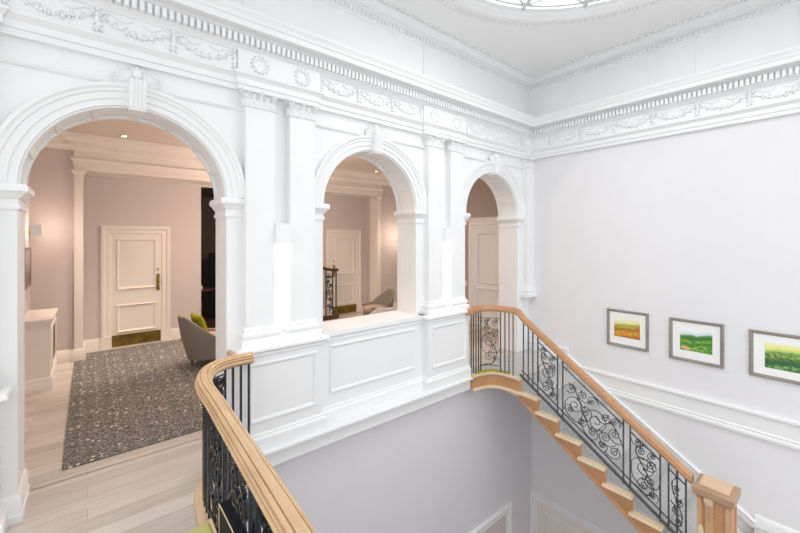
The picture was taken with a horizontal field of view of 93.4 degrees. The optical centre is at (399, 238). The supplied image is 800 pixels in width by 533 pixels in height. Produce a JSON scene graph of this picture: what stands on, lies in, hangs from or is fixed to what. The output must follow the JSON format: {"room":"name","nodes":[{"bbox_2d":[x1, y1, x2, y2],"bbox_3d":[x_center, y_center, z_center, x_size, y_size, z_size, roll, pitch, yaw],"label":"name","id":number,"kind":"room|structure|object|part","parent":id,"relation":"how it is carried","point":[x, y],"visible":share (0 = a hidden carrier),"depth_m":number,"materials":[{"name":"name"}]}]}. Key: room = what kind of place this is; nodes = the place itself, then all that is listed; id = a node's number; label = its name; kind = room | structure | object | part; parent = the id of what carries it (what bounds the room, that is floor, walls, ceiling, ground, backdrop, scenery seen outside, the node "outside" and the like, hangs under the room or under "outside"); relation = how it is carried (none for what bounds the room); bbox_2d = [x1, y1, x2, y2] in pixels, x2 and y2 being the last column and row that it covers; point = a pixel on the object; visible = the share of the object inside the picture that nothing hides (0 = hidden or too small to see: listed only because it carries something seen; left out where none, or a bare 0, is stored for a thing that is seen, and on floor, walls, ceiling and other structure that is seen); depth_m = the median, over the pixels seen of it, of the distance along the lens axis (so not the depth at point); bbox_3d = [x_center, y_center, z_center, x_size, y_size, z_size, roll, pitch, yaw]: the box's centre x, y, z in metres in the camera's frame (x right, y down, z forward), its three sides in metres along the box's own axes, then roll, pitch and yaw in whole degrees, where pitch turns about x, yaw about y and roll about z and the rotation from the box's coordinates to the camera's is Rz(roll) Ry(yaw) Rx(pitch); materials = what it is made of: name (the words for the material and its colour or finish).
{"room":"historic interior","nodes":[
{"label":"historic interior","id":0,"kind":"room"},
{"bbox_2d":[24,170,30,314],"bbox_3d":[-4.686,0.155,4.487,0.150,3.650,4.610,0,0,-40],"label":"wall","id":1,"kind":"structure","parent":0,"point":[27,215],"depth_m":5.46,"materials":[{"name":"paint"}]},
{"bbox_2d":[24,247,30,290],"bbox_3d":[-5.259,0.415,5.317,0.026,0.570,0.800,0,0,-40],"label":"framed print","id":2,"kind":"object","parent":1,"relation":"attached to","point":[27,251],"visible":0.74,"depth_m":5.37,"materials":[{"name":"grey wood"}]},
{"bbox_2d":[28,224,41,235],"bbox_3d":[-5.425,-0.125,5.608,0.141,0.170,0.132,0,0,-40],"label":"wall lamp","id":3,"kind":"object","parent":1,"relation":"attached to","point":[34,229],"visible":1,"depth_m":5.56,"materials":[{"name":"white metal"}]},
{"bbox_2d":[201,188,215,312],"bbox_3d":[-3.996,0.380,9.643,2.950,3.200,2.450,0,0,-40],"label":"wall","id":4,"kind":"structure","parent":0,"point":[208,222],"depth_m":10.11,"materials":[{"name":"brown paint"}]},
{"bbox_2d":[31,147,396,350],"bbox_3d":[-2.953,0.155,8.462,7.590,3.650,0.700,0,0,-40],"label":"wall","id":5,"kind":"structure","parent":0,"point":[107,201],"depth_m":6.82,"materials":[{"name":"paint"}]},
{"bbox_2d":[100,226,170,349],"bbox_3d":[-4.918,0.875,7.052,1.099,2.210,0.084,0,0,-40],"label":"door","id":6,"kind":"structure","parent":5,"relation":"in","point":[134,260],"depth_m":7.03,"materials":[{"name":"beige paint"}]},
{"bbox_3d":[-4.923,0.865,7.058,0.613,1.718,0.032,0,0,-40],"label":"panel moulding","id":7,"kind":"part","parent":6,"relation":"part of","materials":[{"name":"beige paint"}]},
{"bbox_3d":[-4.929,1.867,7.065,0.765,0.205,0.010,0,0,-40],"label":"kick plate","id":8,"kind":"part","parent":6,"relation":"part of","materials":[{"name":"gold metal"}]},
{"bbox_3d":[-4.655,0.840,7.256,0.056,0.320,0.062,0,0,-40],"label":"handle","id":9,"kind":"part","parent":6,"relation":"part of","materials":[{"name":"gold metal"}]},
{"bbox_2d":[45,134,390,185],"bbox_3d":[-1.489,-1.545,6.695,7.630,0.250,3.930,0,0,-40],"label":"crown molding","id":10,"kind":"structure","parent":5,"relation":"attached to","point":[58,142],"depth_m":5.92,"materials":[{"name":"beige paint"}]},
{"bbox_2d":[61,131,386,348],"bbox_3d":[-3.002,0.155,8.200,6.500,3.650,0.780,0,0,-40],"label":"door frame","id":11,"kind":"structure","parent":5,"relation":"attached to","point":[94,155],"depth_m":6.67,"materials":[{"name":"beige paint"}]},
{"bbox_3d":[-2.996,-1.387,8.193,6.500,0.565,0.760,0,0,-40],"label":"beam moulding","id":12,"kind":"part","parent":11,"relation":"part of","materials":[{"name":"beige paint"}]},
{"bbox_2d":[55,303,396,363],"bbox_3d":[-1.671,1.877,6.914,7.630,0.205,4.460,0,0,-40],"label":"baseboard","id":13,"kind":"structure","parent":5,"relation":"attached to","point":[70,355],"depth_m":6.11,"materials":[{"name":"beige paint"}]},
{"bbox_2d":[326,229,361,314],"bbox_3d":[-1.451,0.875,9.925,1.074,2.210,0.084,0,0,-40],"label":"door","id":14,"kind":"structure","parent":5,"relation":"in","point":[343,247],"depth_m":9.96,"materials":[{"name":"beige paint"}]},
{"bbox_3d":[-1.456,0.865,9.931,0.588,1.718,0.032,0,0,-40],"label":"panel moulding","id":15,"kind":"part","parent":14,"relation":"part of","materials":[{"name":"beige paint"}]},
{"bbox_3d":[-1.462,1.867,9.938,0.740,0.205,0.010,0,0,-40],"label":"kick plate","id":16,"kind":"part","parent":14,"relation":"part of","materials":[{"name":"gold metal"}]},
{"bbox_2d":[66,119,382,173],"bbox_3d":[-1.706,-1.730,6.957,7.890,0.120,4.610,0,0,-40],"label":"ceiling","id":17,"kind":"structure","parent":0,"point":[136,131],"depth_m":6.00,"materials":[{"name":"paint"}]},
{"bbox_2d":[0,0,536,532],"bbox_3d":[-0.863,1.855,4.294,10.150,9.650,0.626,0,0,-40],"label":"wall","id":18,"kind":"structure","parent":0,"point":[448,465],"depth_m":4.13,"materials":[{"name":"white paint"}]},
{"bbox_2d":[0,468,29,525],"bbox_3d":[-2.819,1.887,2.768,0.110,0.185,0.420,0,0,-40],"label":"baseboard","id":19,"kind":"structure","parent":18,"relation":"attached to","point":[14,506],"depth_m":2.63,"materials":[{"name":"white paint"}]},
{"bbox_3d":[-2.147,-1.236,3.085,1.670,0.041,0.050,0,0,-40],"label":"string moulding","id":20,"kind":"part","parent":18,"relation":"part of","materials":[{"name":"white paint"}]},
{"bbox_2d":[275,223,291,243],"bbox_3d":[-1.189,-0.050,3.787,0.159,0.200,0.149,0,0,-40],"label":"wall light","id":21,"kind":"object","parent":18,"relation":"attached to","point":[283,231],"visible":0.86,"depth_m":3.72,"materials":[{"name":"white paint"}]},
{"bbox_3d":[-1.135,1.458,3.724,0.683,0.563,0.024,0,0,-40],"label":"panel moulding","id":22,"kind":"part","parent":18,"relation":"part of","materials":[{"name":"white paint"}]},
{"bbox_2d":[262,377,472,466],"bbox_3d":[-0.284,2.105,4.485,3.285,0.190,0.230,0,0,-40],"label":"trim","id":23,"kind":"structure","parent":18,"relation":"attached to","point":[339,429],"depth_m":4.28,"materials":[{"name":"white paint"}]},
{"bbox_3d":[-0.314,-1.236,4.603,1.670,0.041,0.050,0,0,-40],"label":"string moulding","id":24,"kind":"part","parent":18,"relation":"part of","materials":[{"name":"white paint"}]},
{"bbox_3d":[-0.288,1.442,4.556,1.258,0.533,0.024,0,0,-40],"label":"panel moulding","id":25,"kind":"part","parent":18,"relation":"part of","materials":[{"name":"white paint"}]},
{"bbox_3d":[-0.428,1.077,4.732,1.580,0.106,0.506,0,0,-40],"label":"window sill","id":26,"kind":"part","parent":18,"relation":"part of","materials":[{"name":"white paint"}]},
{"bbox_2d":[0,0,799,158],"bbox_3d":[0.702,-1.748,2.270,8.378,0.685,5.000,0,0,-40],"label":"crown molding","id":27,"kind":"structure","parent":18,"relation":"attached to","point":[227,44],"depth_m":4.21,"materials":[{"name":"white paint"}]},
{"bbox_2d":[1,0,10,6],"bbox_3d":[-2.696,-1.673,2.564,0.066,0.210,0.042,0,0,-40],"label":"pendant","id":28,"kind":"object","parent":27,"relation":"on","point":[6,2],"depth_m":2.57,"materials":[{"name":"white paint"}]},
{"bbox_2d":[92,6,102,32],"bbox_3d":[-2.311,-1.673,2.884,0.066,0.210,0.042,0,0,-40],"label":"pendant","id":29,"kind":"object","parent":27,"relation":"on","point":[97,11],"depth_m":2.87,"materials":[{"name":"white paint"}]},
{"bbox_2d":[169,29,177,52],"bbox_3d":[-1.926,-1.673,3.203,0.066,0.210,0.042,0,0,-40],"label":"pendant","id":30,"kind":"object","parent":27,"relation":"on","point":[173,33],"depth_m":3.19,"materials":[{"name":"white paint"}]},
{"bbox_2d":[231,48,237,67],"bbox_3d":[-1.541,-1.673,3.522,0.066,0.210,0.042,0,0,-40],"label":"pendant","id":31,"kind":"object","parent":27,"relation":"on","point":[234,51],"depth_m":3.51,"materials":[{"name":"white paint"}]},
{"bbox_2d":[320,74,322,91],"bbox_3d":[-0.864,-1.673,4.083,0.066,0.210,0.042,0,0,-40],"label":"pendant","id":32,"kind":"object","parent":27,"relation":"on","point":[321,75],"depth_m":4.08,"materials":[{"name":"white paint"}]},
{"bbox_2d":[356,86,361,103],"bbox_3d":[-0.479,-1.673,4.402,0.066,0.210,0.042,0,0,-40],"label":"pendant","id":33,"kind":"object","parent":27,"relation":"on","point":[358,88],"depth_m":4.39,"materials":[{"name":"white paint"}]},
{"bbox_2d":[390,97,394,112],"bbox_3d":[-0.094,-1.673,4.721,0.066,0.210,0.042,0,0,-40],"label":"pendant","id":34,"kind":"object","parent":27,"relation":"on","point":[392,99],"depth_m":4.71,"materials":[{"name":"white paint"}]},
{"bbox_2d":[420,106,422,119],"bbox_3d":[0.291,-1.673,5.040,0.066,0.210,0.042,0,0,-40],"label":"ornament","id":35,"kind":"object","parent":27,"relation":"on","point":[421,107],"depth_m":5.02,"materials":[{"name":"white paint"}]},
{"bbox_2d":[549,134,552,145],"bbox_3d":[2.571,-1.673,6.416,0.042,0.210,0.066,0,0,-40],"label":"pendant","id":36,"kind":"object","parent":27,"relation":"on","point":[550,135],"depth_m":6.41,"materials":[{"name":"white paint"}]},
{"bbox_2d":[578,127,582,139],"bbox_3d":[2.890,-1.673,6.031,0.042,0.210,0.066,0,0,-40],"label":"pendant","id":37,"kind":"object","parent":27,"relation":"on","point":[580,129],"depth_m":6.02,"materials":[{"name":"white paint"}]},
{"bbox_2d":[612,120,616,133],"bbox_3d":[3.209,-1.673,5.646,0.042,0.210,0.066,0,0,-40],"label":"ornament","id":38,"kind":"object","parent":27,"relation":"on","point":[614,122],"depth_m":5.63,"materials":[{"name":"white paint"}]},
{"bbox_2d":[650,111,655,125],"bbox_3d":[3.528,-1.673,5.261,0.042,0.210,0.066,0,0,-40],"label":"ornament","id":39,"kind":"object","parent":27,"relation":"on","point":[652,113],"depth_m":5.25,"materials":[{"name":"white paint"}]},
{"bbox_2d":[694,101,700,116],"bbox_3d":[3.847,-1.673,4.876,0.042,0.210,0.066,0,0,-40],"label":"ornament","id":40,"kind":"object","parent":27,"relation":"on","point":[697,104],"depth_m":4.87,"materials":[{"name":"white paint"}]},
{"bbox_2d":[746,89,753,106],"bbox_3d":[4.166,-1.673,4.491,0.042,0.210,0.066,0,0,-40],"label":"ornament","id":41,"kind":"object","parent":27,"relation":"on","point":[749,92],"depth_m":4.48,"materials":[{"name":"white paint"}]},
{"bbox_3d":[0.694,1.458,5.240,0.683,0.563,0.024,0,0,-40],"label":"panel moulding","id":42,"kind":"part","parent":18,"relation":"part of","materials":[{"name":"white paint"}]},
{"bbox_2d":[469,502,511,532],"bbox_3d":[1.302,5.550,5.858,1.460,2.260,0.060,0,0,-40],"label":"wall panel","id":43,"kind":"structure","parent":18,"relation":"in","point":[500,521],"depth_m":6.11,"materials":[{"name":"white paint"}]},
{"bbox_3d":[1.515,-1.236,6.119,1.660,0.041,0.050,0,0,-40],"label":"string moulding","id":44,"kind":"part","parent":18,"relation":"part of","materials":[{"name":"white paint"}]},
{"bbox_2d":[321,0,799,92],"bbox_3d":[0.702,-2.724,2.270,8.378,0.208,5.000,0,0,-40],"label":"crown molding","id":45,"kind":"structure","parent":18,"relation":"attached to","point":[382,14],"depth_m":5.09,"materials":[{"name":"white paint"}]},
{"bbox_2d":[5,311,561,532],"bbox_3d":[-1.304,2.110,5.413,9.300,0.260,12.400,0,0,-40],"label":"floor","id":46,"kind":"structure","parent":0,"point":[150,488],"depth_m":3.14,"materials":[{"name":"brown wood"}]},
{"bbox_2d":[24,308,57,394],"bbox_3d":[-4.984,1.515,5.220,0.325,0.930,1.020,0,0,-40],"label":"base cabinet","id":47,"kind":"object","parent":46,"relation":"on","point":[40,325],"visible":0.9,"depth_m":4.88,"materials":[{"name":"beige paint"}]},
{"bbox_2d":[51,316,56,368],"bbox_3d":[-4.876,1.440,5.310,0.024,0.592,0.792,0,0,-40],"label":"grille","id":48,"kind":"object","parent":47,"relation":"attached to","point":[53,323],"depth_m":5.32,"materials":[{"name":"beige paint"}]},
{"bbox_2d":[62,339,215,470],"bbox_3d":[-2.348,1.974,6.321,4.790,0.011,4.110,0,0,-40],"label":"rug","id":49,"kind":"object","parent":46,"relation":"on","point":[122,400],"visible":0.46,"depth_m":4.55,"materials":[{"name":"grey carpet"}]},
{"bbox_2d":[177,315,215,367],"bbox_3d":[-3.040,1.560,5.871,0.730,0.812,0.748,0,0,38],"label":"tub chair","id":50,"kind":"object","parent":49,"relation":"on","point":[199,344],"visible":0.7,"depth_m":5.59,"materials":[{"name":"beige fabric"}]},
{"bbox_2d":[191,313,208,331],"bbox_3d":[-3.078,1.330,5.800,0.380,0.357,0.178,0,0,42],"label":"cushion","id":51,"kind":"object","parent":50,"relation":"on","point":[197,319],"visible":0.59,"depth_m":5.68,"materials":[{"name":"yellow fabric"}]},
{"bbox_2d":[369,307,395,314],"bbox_3d":[-0.265,1.560,6.655,0.730,0.812,0.748,0,0,-3],"label":"tub chair","id":52,"kind":"object","parent":49,"relation":"on","point":[378,310],"visible":0.07,"depth_m":6.30,"materials":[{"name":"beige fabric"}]},
{"bbox_2d":[201,287,213,323],"bbox_3d":[-4.665,1.575,8.796,0.600,0.810,0.600,0,0,-40],"label":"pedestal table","id":53,"kind":"object","parent":46,"relation":"on","point":[204,289],"visible":0.34,"depth_m":8.79,"materials":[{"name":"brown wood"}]},
{"bbox_2d":[208,253,215,318],"bbox_3d":[-4.587,1.170,9.485,0.440,1.620,0.100,0,0,-40],"label":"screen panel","id":54,"kind":"object","parent":46,"relation":"on","point":[212,256],"visible":0.36,"depth_m":9.38,"materials":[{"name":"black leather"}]},
{"bbox_2d":[186,499,247,532],"bbox_3d":[-0.886,1.653,1.521,0.536,0.655,0.973,0,0,-40],"label":"bench","id":55,"kind":"object","parent":46,"relation":"on","point":[230,521],"visible":1,"depth_m":1.83,"materials":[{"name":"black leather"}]},
{"bbox_3d":[-0.637,1.528,1.602,0.048,0.405,0.780,0,0,-40],"label":"backrest","id":56,"kind":"part","parent":55,"relation":"part of","materials":[{"name":"black leather"}]},
{"bbox_2d":[194,350,316,532],"bbox_3d":[-0.653,1.609,1.847,0.511,1.141,3.890,0,0,-31],"label":"gallery balustrade","id":57,"kind":"object","parent":46,"relation":"on","point":[232,460],"visible":0.96,"depth_m":2.13,"materials":[{"name":"brown wood"}]},
{"bbox_3d":[-1.208,1.535,2.478,0.026,0.719,0.420,0,0,-38],"label":"scroll panel","id":58,"kind":"part","parent":57,"relation":"part of","materials":[{"name":"black metal"}]},
{"bbox_3d":[-1.554,1.535,3.159,0.047,0.719,0.259,0,0,8],"label":"scroll panel","id":59,"kind":"part","parent":57,"relation":"part of","materials":[{"name":"black metal"}]},
{"bbox_3d":[-0.868,1.535,2.033,0.024,0.719,0.420,0,0,-37],"label":"scroll panel","id":60,"kind":"part","parent":57,"relation":"part of","materials":[{"name":"black metal"}]},
{"bbox_3d":[-0.529,1.535,1.587,0.024,0.719,0.420,0,0,-37],"label":"scroll panel","id":61,"kind":"part","parent":57,"relation":"part of","materials":[{"name":"black metal"}]},
{"bbox_2d":[323,267,338,320],"bbox_3d":[-1.805,1.286,9.153,0.700,1.389,0.093,0,0,-40],"label":"balustrade","id":62,"kind":"object","parent":46,"relation":"on","point":[333,316],"visible":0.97,"depth_m":9.22,"materials":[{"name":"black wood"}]},
{"bbox_3d":[-1.728,1.345,9.217,0.160,0.979,0.027,0,0,-40],"label":"scroll panel","id":63,"kind":"part","parent":62,"relation":"part of","materials":[{"name":"metal"}]},
{"bbox_3d":[-1.794,0.701,9.163,0.630,0.219,0.093,0,0,-40],"label":"handrail","id":64,"kind":"part","parent":62,"relation":"part of","materials":[{"name":"brown wood"}]},
{"bbox_2d":[362,288,394,315],"bbox_3d":[-0.479,1.576,8.581,0.748,0.812,0.730,0,0,-32],"label":"tub chair","id":65,"kind":"object","parent":46,"relation":"on","point":[385,299],"visible":0.49,"depth_m":8.71,"materials":[{"name":"beige fabric"}]},
{"bbox_2d":[363,304,384,311],"bbox_3d":[-0.561,1.577,8.531,0.556,0.115,0.556,0,0,-32],"label":"seat cushion","id":66,"kind":"object","parent":65,"relation":"on","point":[366,307],"depth_m":8.44,"materials":[{"name":"beige fabric"}]},
{"bbox_2d":[470,340,799,532],"bbox_3d":[3.070,2.774,4.459,1.859,1.928,4.450,0,0,-40],"label":"staircase","id":67,"kind":"structure","parent":46,"relation":"on","point":[643,520],"depth_m":4.87,"materials":[{"name":"brown wood"}]},
{"bbox_3d":[1.392,2.195,5.495,0.729,0.060,0.278,0,0,12],"label":"apron moulding","id":68,"kind":"part","parent":67,"relation":"part of","materials":[{"name":"brown wood"}]},
{"bbox_2d":[465,305,693,532],"bbox_3d":[2.091,2.084,4.804,2.624,2.185,0.502,0,0,40],"label":"balustrade","id":69,"kind":"object","parent":67,"relation":"on","point":[651,440],"visible":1,"depth_m":4.57,"materials":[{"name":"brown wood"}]},
{"bbox_3d":[1.342,1.530,5.591,0.291,0.709,0.050,0,0,7],"label":"scroll panel","id":70,"kind":"part","parent":69,"relation":"part of","materials":[{"name":"metal"}]},
{"bbox_3d":[1.966,1.796,5.025,0.019,0.798,0.285,0,0,-40],"label":"scroll panel","id":71,"kind":"part","parent":69,"relation":"part of","materials":[{"name":"metal"}]},
{"bbox_3d":[2.328,2.164,4.588,0.019,1.051,0.721,0,0,-40],"label":"scroll panel","id":72,"kind":"part","parent":69,"relation":"part of","materials":[{"name":"metal"}]},
{"bbox_3d":[2.330,2.516,4.586,0.032,1.321,1.981,0,0,-40],"label":"rail","id":73,"kind":"part","parent":69,"relation":"part of","materials":[{"name":"metal"}]},
{"bbox_3d":[2.693,2.546,4.147,0.019,0.741,0.295,0,0,-40],"label":"scroll panel","id":74,"kind":"part","parent":69,"relation":"part of","materials":[{"name":"metal"}]},
{"bbox_3d":[2.882,2.741,3.920,0.019,0.635,0.155,0,0,-40],"label":"scroll panel","id":75,"kind":"part","parent":69,"relation":"part of","materials":[{"name":"metal"}]},
{"bbox_3d":[2.414,2.969,4.470,0.078,1.517,2.268,0,0,-40],"label":"string moulding","id":76,"kind":"part","parent":67,"relation":"part of","materials":[{"name":"orange wood"}]},
{"bbox_2d":[692,473,740,532],"bbox_3d":[3.124,2.924,3.724,0.329,0.992,0.322,0,0,-40],"label":"newel post","id":77,"kind":"object","parent":67,"relation":"on","point":[717,500],"visible":1,"depth_m":3.65,"materials":[{"name":"orange wood"}]},
{"bbox_3d":[4.709,3.350,3.908,0.038,0.140,1.510,0,0,-40],"label":"landing skirting","id":78,"kind":"part","parent":67,"relation":"part of","materials":[{"name":"white paint"}]},
{"bbox_2d":[465,178,497,303],"bbox_3d":[1.274,0.155,9.426,0.150,3.650,4.610,0,0,-40],"label":"wall","id":79,"kind":"structure","parent":0,"point":[481,202],"depth_m":8.67,"materials":[{"name":"beige paint"}]},
{"bbox_2d":[466,217,498,328],"bbox_3d":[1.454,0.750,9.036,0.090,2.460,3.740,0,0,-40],"label":"door","id":80,"kind":"structure","parent":79,"relation":"in","point":[483,232],"depth_m":8.51,"materials":[{"name":"white paint"}]},
{"bbox_3d":[2.005,0.830,8.376,0.032,1.944,0.764,0,0,-40],"label":"panel moulding","id":81,"kind":"part","parent":80,"relation":"part of","materials":[{"name":"white paint"}]},
{"bbox_2d":[381,0,743,75],"bbox_3d":[0.818,-2.880,2.327,8.628,0.140,5.740,0,0,-40],"label":"ceiling","id":82,"kind":"structure","parent":0,"point":[537,49],"depth_m":5.04,"materials":[{"name":"paint"}]},
{"bbox_2d":[435,0,663,26],"bbox_3d":[1.768,-2.845,3.023,3.940,0.130,3.942,0,0,32],"label":"window","id":83,"kind":"structure","parent":82,"relation":"attached to","point":[539,12],"depth_m":4.65,"materials":[{"name":"white paint"}]},
{"bbox_2d":[529,4,799,532],"bbox_3d":[3.889,1.855,5.131,0.320,9.650,5.340,0,0,-40],"label":"wall","id":84,"kind":"structure","parent":0,"point":[701,225],"depth_m":5.03,"materials":[{"name":"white paint"}]},
{"bbox_2d":[530,488,609,532],"bbox_3d":[2.828,5.580,6.161,0.060,2.200,1.560,0,0,-40],"label":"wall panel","id":85,"kind":"structure","parent":84,"relation":"in","point":[546,515],"depth_m":6.41,"materials":[{"name":"white paint"}]},
{"bbox_3d":[2.819,5.580,6.167,0.024,1.672,0.972,0,0,-40],"label":"panel moulding","id":86,"kind":"part","parent":85,"relation":"part of","materials":[{"name":"beige paint"}]},
{"bbox_2d":[607,308,648,351],"bbox_3d":[3.340,1.337,5.546,0.032,0.545,0.554,0,0,-40],"label":"framed picture","id":87,"kind":"object","parent":84,"relation":"attached to","point":[627,329],"visible":1,"depth_m":5.54,"materials":[{"name":"paper"}]},
{"bbox_2d":[614,317,639,339],"bbox_3d":[3.341,1.321,5.553,0.002,0.285,0.344,0,0,-40],"label":"painting","id":88,"kind":"object","parent":87,"relation":"attached to","point":[625,328],"depth_m":5.55},
{"bbox_2d":[568,366,799,451],"bbox_3d":[4.103,2.217,4.633,0.085,0.335,4.300,0,0,-40],"label":"trim","id":89,"kind":"structure","parent":84,"relation":"attached to","point":[776,430],"depth_m":4.83,"materials":[{"name":"white paint"}]},
{"bbox_2d":[669,317,723,368],"bbox_3d":[3.857,1.350,4.922,0.032,0.554,0.574,0,0,-40],"label":"framed picture","id":90,"kind":"object","parent":84,"relation":"attached to","point":[699,342],"visible":1,"depth_m":4.91,"materials":[{"name":"paper"}]},
{"bbox_2d":[680,328,711,354],"bbox_3d":[3.863,1.340,4.923,0.002,0.284,0.339,0,0,-40],"label":"painting","id":91,"kind":"object","parent":90,"relation":"attached to","point":[698,341],"depth_m":4.92},
{"bbox_2d":[749,329,799,384],"bbox_3d":[4.372,1.361,4.301,0.032,0.545,0.575,0,0,-40],"label":"framed picture","id":92,"kind":"object","parent":84,"relation":"attached to","point":[772,355],"visible":1,"depth_m":4.35,"materials":[{"name":"paper"}]},
{"bbox_2d":[765,342,799,373],"bbox_3d":[4.382,1.361,4.296,0.002,0.295,0.325,0,0,-40],"label":"painting","id":93,"kind":"object","parent":92,"relation":"attached to","point":[782,357],"depth_m":4.31}
]}

